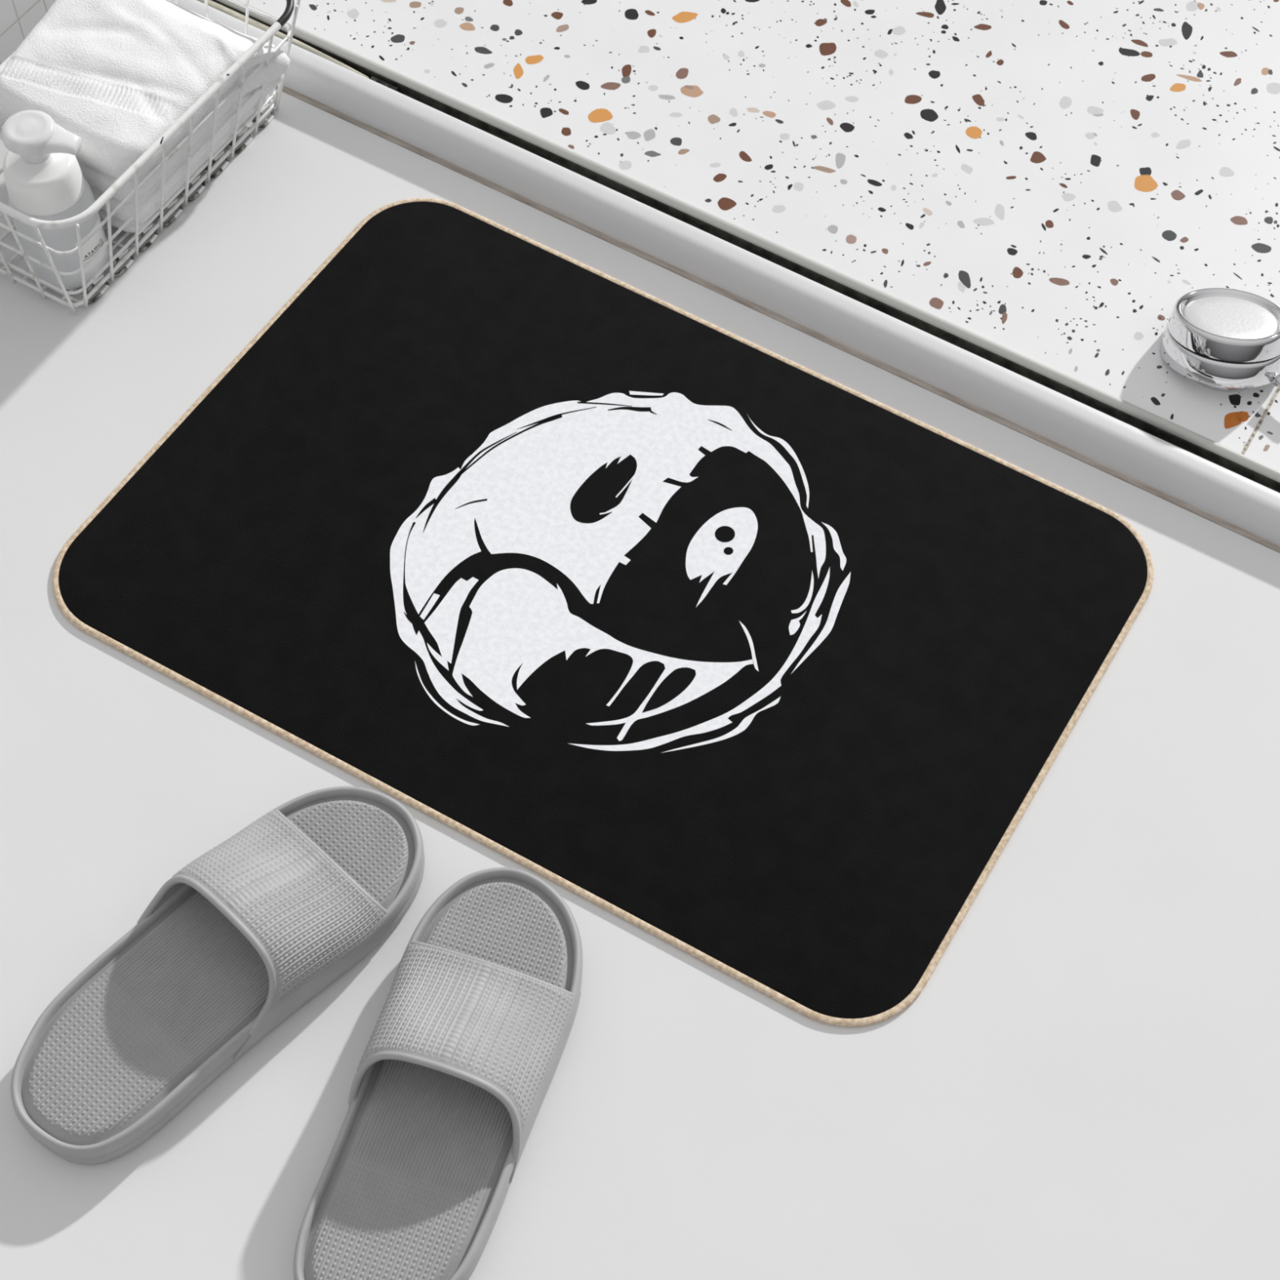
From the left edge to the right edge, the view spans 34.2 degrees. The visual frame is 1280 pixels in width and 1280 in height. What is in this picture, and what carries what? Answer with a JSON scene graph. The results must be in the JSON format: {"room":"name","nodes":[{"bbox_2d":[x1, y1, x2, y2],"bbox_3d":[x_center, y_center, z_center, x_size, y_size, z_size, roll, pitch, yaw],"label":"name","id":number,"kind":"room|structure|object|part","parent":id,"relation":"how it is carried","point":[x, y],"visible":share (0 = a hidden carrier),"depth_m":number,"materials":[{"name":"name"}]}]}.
{"room":"bathroom","nodes":[
{"label":"bathroom","id":0,"kind":"room"},
{"bbox_2d":[0,0,55,140],"bbox_3d":[-0.573,-0.339,1.311,0.080,0.350,3.100,27,62,15],"label":"wall","id":1,"kind":"structure","parent":0,"point":[18,18],"depth_m":1.46,"materials":[{"name":"tile"}]},
{"bbox_2d":[196,0,368,78],"bbox_3d":[-0.281,-0.454,1.549,0.195,0.009,0.008,27,62,15],"label":"trim","id":2,"kind":"structure","parent":1,"relation":"attached to","point":[211,3],"depth_m":1.54,"materials":[{"name":"white"}]},
{"bbox_2d":[369,75,398,92],"bbox_3d":[-0.188,-0.405,1.522,0.022,0.009,0.006,27,62,15],"label":"trim","id":3,"kind":"structure","parent":1,"relation":"attached to","point":[377,80],"depth_m":1.52,"materials":[{"name":"black"}]},
{"bbox_2d":[0,88,1279,1279],"bbox_3d":[-0.129,0.590,0.935,1.700,0.030,1.862,27,62,15],"label":"floor","id":4,"kind":"structure","parent":0,"point":[1083,1083],"depth_m":1.17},
{"bbox_2d":[0,0,300,314],"bbox_3d":[-0.354,-0.353,1.433,0.137,0.102,0.268,27,62,15],"label":"wire basket","id":5,"kind":"object","parent":4,"relation":"on","point":[6,211],"visible":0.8,"depth_m":1.41,"materials":[{"name":"white metal"}]},
{"bbox_2d":[0,110,109,289],"bbox_3d":[-0.390,-0.292,1.373,0.055,0.127,0.055,-32,64,-19],"label":"pump bottle","id":6,"kind":"object","parent":5,"relation":"in","point":[45,180],"visible":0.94,"depth_m":1.35,"materials":[{"name":"white plastic"}]},
{"bbox_2d":[0,0,289,232],"bbox_3d":[-0.349,-0.379,1.442,0.150,0.094,0.171,27,62,15],"label":"folded towel","id":7,"kind":"object","parent":5,"relation":"in","point":[115,75],"visible":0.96,"depth_m":1.40,"materials":[{"name":"white fabric"}]},
{"bbox_2d":[10,786,424,1164],"bbox_3d":[-0.232,0.168,1.137,0.268,0.066,0.101,-39,67,-22],"label":"slipper","id":8,"kind":"object","parent":4,"relation":"on","point":[251,930],"visible":1,"depth_m":1.13,"materials":[{"name":"grey plastic"}]},
{"bbox_2d":[293,867,582,1279],"bbox_3d":[-0.101,0.234,1.099,0.101,0.066,0.268,14,59,8],"label":"slipper","id":9,"kind":"object","parent":4,"relation":"on","point":[457,1067],"visible":1,"depth_m":1.09,"materials":[{"name":"grey plastic"}]},
{"bbox_2d":[52,198,1153,1026],"bbox_3d":[-0.021,-0.045,1.309,0.602,0.004,0.415,27,62,15],"label":"bath mat","id":10,"kind":"object","parent":4,"relation":"on","point":[764,664],"visible":1,"depth_m":1.30,"materials":[{"name":"black fabric"}]},
{"bbox_2d":[275,84,1279,553],"bbox_3d":[0.347,-0.091,1.345,1.700,0.003,0.008,27,62,15],"label":"trim","id":11,"kind":"structure","parent":4,"relation":"on","point":[1128,479],"depth_m":1.42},
{"bbox_2d":[239,0,1279,471],"bbox_3d":[0.677,-0.554,1.648,1.700,0.042,1.196,27,62,15],"label":"floor","id":12,"kind":"structure","parent":0,"point":[1046,181],"depth_m":1.50,"materials":[{"name":"stone"}]},
{"bbox_2d":[170,0,1279,545],"bbox_3d":[0.353,-0.100,1.352,1.700,0.040,0.026,27,62,15],"label":"shower curb","id":13,"kind":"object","parent":12,"relation":"attached to","point":[1214,489],"depth_m":1.41,"materials":[{"name":"white"}]},
{"bbox_2d":[212,0,1279,493],"bbox_3d":[0.364,-0.112,1.365,1.700,0.030,0.014,27,62,15],"label":"trim","id":14,"kind":"structure","parent":12,"relation":"attached to","point":[878,305],"depth_m":1.43,"materials":[{"name":"black metal"}]},
{"bbox_2d":[216,0,1279,482],"bbox_3d":[0.369,-0.121,1.368,1.700,0.034,0.007,27,62,15],"label":"trim","id":15,"kind":"structure","parent":12,"relation":"attached to","point":[1053,374],"depth_m":1.43,"materials":[{"name":"grey metal"}]},
{"bbox_2d":[1160,287,1279,391],"bbox_3d":[0.398,-0.203,1.377,0.097,0.043,0.085,8,59,4],"label":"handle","id":16,"kind":"object","parent":12,"relation":"on","point":[1222,340],"visible":1,"depth_m":1.36,"materials":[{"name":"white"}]},
{"bbox_3d":[0.428,-0.165,1.364,0.025,0.009,0.008,36,64,19],"label":"lever","id":17,"kind":"part","parent":16,"relation":"part of","materials":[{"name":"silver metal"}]},
{"bbox_2d":[1241,387,1279,454],"bbox_3d":[0.483,-0.249,1.433,0.002,0.003,0.356,27,62,15],"label":"trim","id":18,"kind":"structure","parent":12,"relation":"on","point":[1276,393],"depth_m":1.36,"materials":[{"name":"metal"}]}
]}

